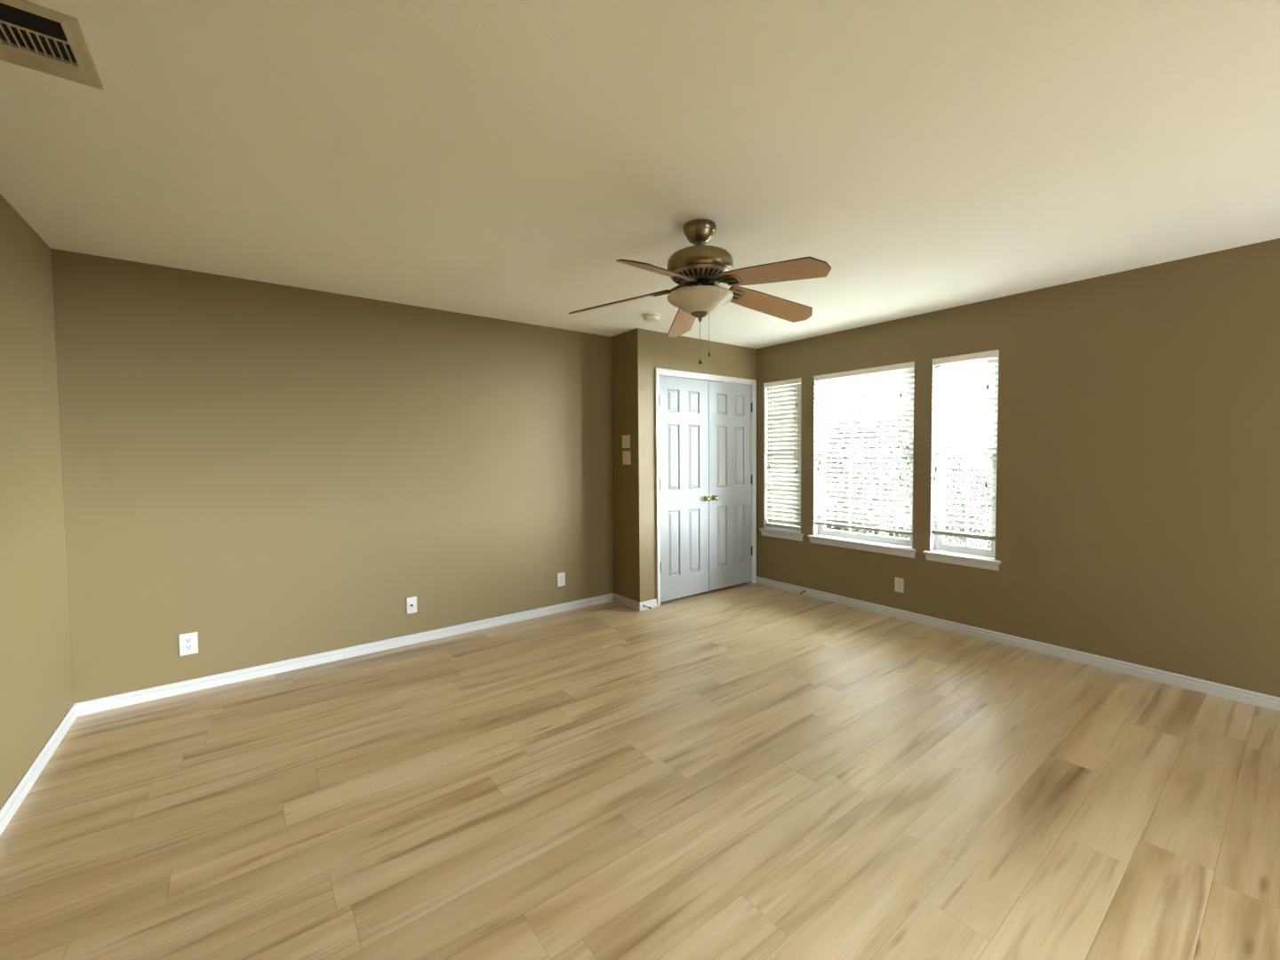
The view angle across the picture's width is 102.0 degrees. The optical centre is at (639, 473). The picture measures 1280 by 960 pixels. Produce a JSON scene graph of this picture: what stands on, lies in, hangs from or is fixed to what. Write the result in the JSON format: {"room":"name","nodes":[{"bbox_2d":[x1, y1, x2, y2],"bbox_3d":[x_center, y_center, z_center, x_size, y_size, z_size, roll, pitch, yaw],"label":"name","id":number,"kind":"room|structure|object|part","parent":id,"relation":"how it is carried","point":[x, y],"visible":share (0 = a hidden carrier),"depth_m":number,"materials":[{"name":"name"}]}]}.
{"room":"empty bedroom","nodes":[
{"label":"empty bedroom","id":0,"kind":"room"},
{"bbox_2d":[0,193,73,808],"bbox_3d":[-1.137,0.147,0.119,0.160,2.440,6.681,-2,3,-37],"label":"wall","id":1,"kind":"structure","parent":0,"point":[36,685],"depth_m":2.27,"materials":[{"name":"brown paint"}]},
{"bbox_2d":[0,704,77,835],"bbox_3d":[-1.058,1.329,0.216,0.014,0.070,6.360,-2,3,-37],"label":"baseboard","id":2,"kind":"structure","parent":1,"relation":"attached to","point":[7,811],"depth_m":2.19,"materials":[{"name":"grey paint"}]},
{"bbox_2d":[50,248,613,703],"bbox_3d":[-1.625,0.013,3.845,3.584,2.440,0.160,-2,3,-37],"label":"wall","id":3,"kind":"structure","parent":0,"point":[267,472],"depth_m":3.32,"materials":[{"name":"brown paint"}]},
{"bbox_2d":[178,632,198,655],"bbox_3d":[-2.620,0.991,3.010,0.082,0.126,0.009,-2,3,-37],"label":"electrical outlet","id":4,"kind":"object","parent":3,"relation":"attached to","point":[188,643],"visible":1,"depth_m":3.01,"materials":[{"name":"grey plastic"}]},
{"bbox_2d":[184,638,191,643],"bbox_3d":[-2.619,0.971,3.007,0.034,0.027,0.004,-2,3,-37],"label":"socket","id":5,"kind":"object","parent":4,"relation":"attached to","point":[186,640],"depth_m":3.01,"materials":[{"name":"white plastic"}]},
{"bbox_2d":[184,644,192,649],"bbox_3d":[-2.618,1.011,3.009,0.034,0.027,0.004,-2,3,-37],"label":"socket","id":6,"kind":"object","parent":4,"relation":"attached to","point":[187,646],"depth_m":3.01,"materials":[{"name":"white plastic"}]},
{"bbox_2d":[73,592,613,716],"bbox_3d":[-1.610,1.201,3.783,3.463,0.070,0.014,-2,3,-37],"label":"baseboard","id":7,"kind":"structure","parent":3,"relation":"attached to","point":[127,699],"depth_m":3.37,"materials":[{"name":"grey paint"}]},
{"bbox_2d":[406,596,416,614],"bbox_3d":[-1.644,0.955,3.746,0.072,0.117,0.020,-2,3,-37],"label":"cable plate","id":8,"kind":"object","parent":3,"relation":"attached to","point":[411,602],"visible":1,"depth_m":3.75,"materials":[{"name":"grey plastic"}]},
{"bbox_2d":[557,572,565,586],"bbox_3d":[-0.676,0.920,4.491,0.074,0.117,0.009,-2,3,-37],"label":"electrical outlet","id":9,"kind":"object","parent":3,"relation":"attached to","point":[561,577],"visible":1,"depth_m":4.49,"materials":[{"name":"grey plastic"}]},
{"bbox_2d":[611,328,649,602],"bbox_3d":[-0.082,-0.030,4.667,0.110,2.440,0.402,-2,3,-37],"label":"wall","id":10,"kind":"structure","parent":0,"point":[629,349],"depth_m":4.56,"materials":[{"name":"brown paint"}]},
{"bbox_2d":[622,434,630,447],"bbox_3d":[-0.120,-0.283,4.605,0.012,0.114,0.118,-2,3,-37],"label":"light switch","id":11,"kind":"object","parent":10,"relation":"attached to","point":[626,439],"visible":1,"depth_m":4.59,"materials":[{"name":"beige plastic"}]},
{"bbox_2d":[613,592,639,610],"bbox_3d":[-0.117,1.156,4.668,0.014,0.070,0.415,-2,3,-37],"label":"baseboard","id":12,"kind":"structure","parent":10,"relation":"attached to","point":[618,598],"depth_m":4.65,"materials":[{"name":"grey paint"}]},
{"bbox_2d":[622,450,631,464],"bbox_3d":[-0.115,-0.139,4.605,0.012,0.120,0.118,-2,3,-37],"label":"light switch","id":13,"kind":"object","parent":10,"relation":"attached to","point":[626,454],"visible":1,"depth_m":4.61,"materials":[{"name":"beige plastic"}]},
{"bbox_2d":[0,582,1279,959],"bbox_3d":[0.926,1.351,1.730,5.323,0.120,6.681,-2,3,-37],"label":"floor","id":14,"kind":"structure","parent":0,"point":[745,771],"depth_m":2.00,"materials":[{"name":"brown wood"}]},
{"bbox_2d":[0,0,1279,349],"bbox_3d":[0.905,-1.217,1.635,5.323,0.140,6.681,-2,3,-37],"label":"ceiling","id":15,"kind":"structure","parent":0,"point":[498,159],"depth_m":1.80,"materials":[{"name":"white paint"}]},
{"bbox_2d":[0,0,103,90],"bbox_3d":[-1.648,-1.105,1.254,0.450,0.012,0.308,-2,3,-37],"label":"ceiling vent","id":16,"kind":"object","parent":15,"relation":"in","point":[34,36],"visible":1,"depth_m":1.33,"materials":[{"name":"metal"}]},
{"bbox_2d":[641,312,660,322],"bbox_3d":[0.096,-1.203,4.018,0.146,0.051,0.146,-2,3,-37],"label":"smoke detector","id":17,"kind":"object","parent":15,"relation":"attached to","point":[649,317],"visible":1,"depth_m":3.97,"materials":[{"name":"beige plastic"}]},
{"bbox_3d":[0.096,-1.223,4.017,0.146,0.011,0.146,-2,3,-37],"label":"mounting plate","id":18,"kind":"part","parent":17,"relation":"part of","materials":[{"name":"beige plastic"}]},
{"bbox_2d":[568,218,831,363],"bbox_3d":[0.326,-0.848,2.434,1.258,0.647,1.223,-2,3,-37],"label":"ceiling fan","id":19,"kind":"object","parent":15,"relation":"hanging from","point":[699,268],"visible":1,"depth_m":2.37,"materials":[{"name":"brown wood"}]},
{"bbox_3d":[-0.102,-0.845,2.554,0.512,0.108,0.140,0,2,13],"label":"blade","id":20,"kind":"part","parent":19,"relation":"part of","materials":[{"name":"brown wood"}]},
{"bbox_3d":[0.083,-0.830,2.119,0.140,0.108,0.512,1,2,31],"label":"blade","id":21,"kind":"part","parent":19,"relation":"part of","materials":[{"name":"brown wood"}]},
{"bbox_3d":[0.254,-0.859,2.864,0.140,0.108,0.512,-1,2,-5],"label":"blade","id":22,"kind":"part","parent":19,"relation":"part of","materials":[{"name":"brown wood"}]},
{"bbox_3d":[0.290,-0.803,2.465,0.312,0.087,0.312,-2,3,-37],"label":"lamp shade","id":23,"kind":"part","parent":19,"relation":"part of","materials":[{"name":"white glass"}]},
{"bbox_3d":[0.659,-0.853,2.621,0.512,0.108,0.140,-1,2,-23],"label":"blade","id":24,"kind":"part","parent":19,"relation":"part of","materials":[{"name":"brown wood"}]},
{"bbox_3d":[0.553,-0.835,2.161,0.140,0.108,0.512,-2,3,-41],"label":"blade","id":25,"kind":"part","parent":19,"relation":"part of","materials":[{"name":"brown wood"}]},
{"bbox_2d":[648,329,756,599],"bbox_3d":[0.619,-0.049,5.017,1.429,2.440,0.110,-2,3,-37],"label":"wall","id":26,"kind":"structure","parent":0,"point":[678,353],"depth_m":4.70,"materials":[{"name":"brown paint"}]},
{"bbox_2d":[640,599,657,610],"bbox_3d":[0.079,1.158,4.564,0.198,0.070,0.014,-2,3,-37],"label":"baseboard","id":27,"kind":"structure","parent":26,"relation":"attached to","point":[652,604],"depth_m":4.56,"materials":[{"name":"grey paint"}]},
{"bbox_2d":[658,375,710,602],"bbox_3d":[0.432,0.137,4.799,0.624,2.036,0.098,-2,3,-37],"label":"door","id":28,"kind":"structure","parent":26,"relation":"in","point":[684,498],"depth_m":4.80,"materials":[{"name":"grey paint"}]},
{"bbox_3d":[0.649,0.241,4.947,0.052,0.052,0.064,-2,3,-37],"label":"knob","id":29,"kind":"part","parent":28,"relation":"part of","materials":[{"name":"gold metal"}]},
{"bbox_2d":[655,368,756,607],"bbox_3d":[0.649,0.111,5.034,1.336,2.118,0.128,-2,3,-37],"label":"trim","id":30,"kind":"structure","parent":26,"relation":"attached to","point":[658,371],"depth_m":4.95,"materials":[{"name":"grey paint"}]},
{"bbox_2d":[708,380,752,591],"bbox_3d":[0.931,0.118,5.180,0.624,2.036,0.098,-2,3,-37],"label":"door","id":31,"kind":"structure","parent":26,"relation":"in","point":[730,404],"depth_m":5.18,"materials":[{"name":"grey paint"}]},
{"bbox_3d":[0.737,0.238,5.014,0.052,0.052,0.064,-2,3,-37],"label":"knob","id":32,"kind":"part","parent":31,"relation":"part of","materials":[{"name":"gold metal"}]},
{"bbox_2d":[756,238,1279,697],"bbox_3d":[2.969,-0.003,3.247,0.160,2.440,6.681,-2,3,-37],"label":"wall","id":33,"kind":"structure","parent":0,"point":[1138,520],"depth_m":3.19,"materials":[{"name":"brown paint"}]},
{"bbox_2d":[759,377,804,541],"bbox_3d":[1.463,-0.138,5.178,0.188,1.565,0.518,-2,3,-37],"label":"window","id":34,"kind":"structure","parent":33,"relation":"in","point":[778,532],"depth_m":5.31,"materials":[{"name":"grey paint"}]},
{"bbox_3d":[1.449,0.580,5.189,0.138,0.022,0.518,-2,3,-37],"label":"sill","id":35,"kind":"part","parent":34,"relation":"part of","materials":[{"name":"grey paint"}]},
{"bbox_2d":[763,377,800,530],"bbox_3d":[1.438,-0.183,5.158,0.072,1.468,0.442,-2,3,-37],"label":"window blind","id":36,"kind":"object","parent":34,"relation":"attached to","point":[783,402],"visible":0.96,"depth_m":5.16,"materials":[{"name":"white plastic"}]},
{"bbox_3d":[1.367,-0.175,5.268,0.029,1.408,0.002,-2,3,-37],"label":"ladder cord","id":37,"kind":"part","parent":36,"relation":"part of","materials":[{"name":"white fabric"}]},
{"bbox_3d":[1.452,0.540,5.191,0.052,0.019,0.428,-2,3,-37],"label":"rail","id":38,"kind":"part","parent":36,"relation":"part of","materials":[{"name":"white plastic"}]},
{"bbox_3d":[1.507,-0.173,5.211,0.075,1.489,0.438,-2,3,-37],"label":"frame","id":39,"kind":"part","parent":34,"relation":"part of","materials":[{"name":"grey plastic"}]},
{"bbox_2d":[808,368,917,558],"bbox_3d":[1.957,-0.118,4.529,0.188,1.565,0.984,-2,3,-37],"label":"window","id":40,"kind":"structure","parent":33,"relation":"in","point":[821,535],"depth_m":4.67,"materials":[{"name":"grey paint"}]},
{"bbox_3d":[1.943,0.600,4.541,0.138,0.022,0.984,-2,3,-37],"label":"sill","id":41,"kind":"part","parent":40,"relation":"part of","materials":[{"name":"grey paint"}]},
{"bbox_2d":[813,361,914,535],"bbox_3d":[1.933,-0.204,4.508,0.072,1.386,0.908,-2,3,-37],"label":"window blind","id":42,"kind":"object","parent":40,"relation":"attached to","point":[906,365],"visible":0.98,"depth_m":4.47,"materials":[{"name":"white plastic"}]},
{"bbox_3d":[1.722,-0.202,4.800,0.048,1.326,0.002,-2,3,-37],"label":"ladder cord","id":43,"kind":"part","parent":42,"relation":"part of","materials":[{"name":"white fabric"}]},
{"bbox_3d":[1.941,-0.193,4.514,0.048,1.326,0.002,-2,3,-37],"label":"ladder cord","id":44,"kind":"part","parent":42,"relation":"part of","materials":[{"name":"white fabric"}]},
{"bbox_3d":[1.946,0.478,4.539,0.052,0.019,0.894,-2,3,-37],"label":"rail","id":45,"kind":"part","parent":42,"relation":"part of","materials":[{"name":"white plastic"}]},
{"bbox_3d":[1.935,-0.874,4.489,0.052,0.042,0.900,-2,3,-37],"label":"head rail","id":46,"kind":"part","parent":42,"relation":"part of","materials":[{"name":"white plastic"}]},
{"bbox_3d":[2.122,-0.421,4.205,0.004,0.869,0.003,-2,3,-37],"label":"lift cord","id":47,"kind":"part","parent":42,"relation":"part of","materials":[{"name":"white fabric"}]},
{"bbox_3d":[2.159,-0.184,4.228,0.048,1.326,0.002,-2,3,-37],"label":"ladder cord","id":48,"kind":"part","parent":42,"relation":"part of","materials":[{"name":"white fabric"}]},
{"bbox_3d":[1.989,0.196,4.563,0.025,0.747,0.848,-2,3,-37],"label":"sash","id":49,"kind":"part","parent":40,"relation":"part of","materials":[{"name":"grey plastic"}]},
{"bbox_3d":[2.007,-0.508,4.555,0.025,0.724,0.848,-2,3,-37],"label":"sash","id":50,"kind":"part","parent":40,"relation":"part of","materials":[{"name":"grey plastic"}]},
{"bbox_2d":[894,576,903,592],"bbox_3d":[2.132,0.915,4.249,0.009,0.117,0.072,-2,3,-37],"label":"electrical outlet","id":51,"kind":"object","parent":33,"relation":"attached to","point":[899,581],"visible":1,"depth_m":4.24,"materials":[{"name":"grey plastic"}]},
{"bbox_2d":[922,349,1000,570],"bbox_3d":[2.449,-0.098,3.884,0.188,1.565,0.515,-2,3,-37],"label":"window","id":52,"kind":"structure","parent":33,"relation":"in","point":[984,558],"depth_m":3.97,"materials":[{"name":"grey paint"}]},
{"bbox_3d":[2.436,0.620,3.896,0.138,0.022,0.515,-2,3,-37],"label":"sill","id":53,"kind":"part","parent":52,"relation":"part of","materials":[{"name":"grey paint"}]},
{"bbox_2d":[932,349,998,541],"bbox_3d":[2.425,-0.199,3.862,0.072,1.358,0.439,-2,3,-37],"label":"window blind","id":54,"kind":"object","parent":52,"relation":"attached to","point":[993,354],"visible":0.94,"depth_m":3.85,"materials":[{"name":"white plastic"}]},
{"bbox_3d":[2.283,-0.414,3.996,0.003,0.871,0.002,-2,3,-37],"label":"tilt cord","id":55,"kind":"part","parent":54,"relation":"part of","materials":[{"name":"white fabric"}]},
{"bbox_3d":[2.290,-0.450,3.985,0.003,0.799,0.002,-2,3,-37],"label":"tilt cord","id":56,"kind":"part","parent":54,"relation":"part of","materials":[{"name":"white fabric"}]},
{"bbox_3d":[2.349,-0.190,3.978,0.053,1.298,0.002,-2,3,-37],"label":"ladder cord","id":57,"kind":"part","parent":54,"relation":"part of","materials":[{"name":"white fabric"}]},
{"bbox_3d":[2.438,0.470,3.893,0.052,0.019,0.425,-2,3,-37],"label":"rail","id":58,"kind":"part","parent":54,"relation":"part of","materials":[{"name":"white plastic"}]},
{"bbox_3d":[2.427,-0.854,3.844,0.052,0.042,0.431,-2,3,-37],"label":"head rail","id":59,"kind":"part","parent":54,"relation":"part of","materials":[{"name":"white plastic"}]},
{"bbox_3d":[2.516,-0.183,3.759,0.053,1.298,0.002,-2,3,-37],"label":"ladder cord","id":60,"kind":"part","parent":54,"relation":"part of","materials":[{"name":"white fabric"}]},
{"bbox_3d":[2.497,-0.387,3.715,0.004,0.908,0.003,-2,3,-37],"label":"lift cord","id":61,"kind":"part","parent":54,"relation":"part of","materials":[{"name":"white fabric"}]},
{"bbox_3d":[2.481,0.216,3.918,0.025,0.747,0.379,-2,3,-37],"label":"sash","id":62,"kind":"part","parent":52,"relation":"part of","materials":[{"name":"grey plastic"}]},
{"bbox_3d":[2.499,-0.488,3.910,0.025,0.724,0.379,-2,3,-37],"label":"sash","id":63,"kind":"part","parent":52,"relation":"part of","materials":[{"name":"grey plastic"}]},
{"bbox_2d":[756,576,1279,711],"bbox_3d":[3.031,1.189,3.078,0.014,0.070,5.958,-2,3,-37],"label":"baseboard","id":64,"kind":"structure","parent":33,"relation":"attached to","point":[1227,692],"depth_m":3.40,"materials":[{"name":"grey paint"}]},
{"label":"outside","id":65,"kind":"structure","parent":0,"visible":0},
{"bbox_2d":[777,493,991,547],"bbox_3d":[19.582,3.425,27.625,55.593,0.100,70.000,-2,3,-37],"label":"ground","id":66,"kind":"structure","parent":65,"point":[875,493],"depth_m":30.34,"materials":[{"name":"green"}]},
{"bbox_2d":[776,378,985,543],"bbox_3d":[4.903,0.667,12.011,4.635,6.847,4.928,-1,2,-21],"label":"live oak","id":67,"kind":"object","parent":66,"relation":"on","point":[896,535],"visible":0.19,"depth_m":10.81,"materials":[{"name":"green plant"}]},
{"bbox_2d":[858,421,993,549],"bbox_3d":[11.627,0.909,18.036,6.838,5.930,6.991,1,3,33],"label":"live oak","id":68,"kind":"object","parent":66,"relation":"on","point":[961,541],"visible":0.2,"depth_m":17.19,"materials":[{"name":"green plant"}]}
]}

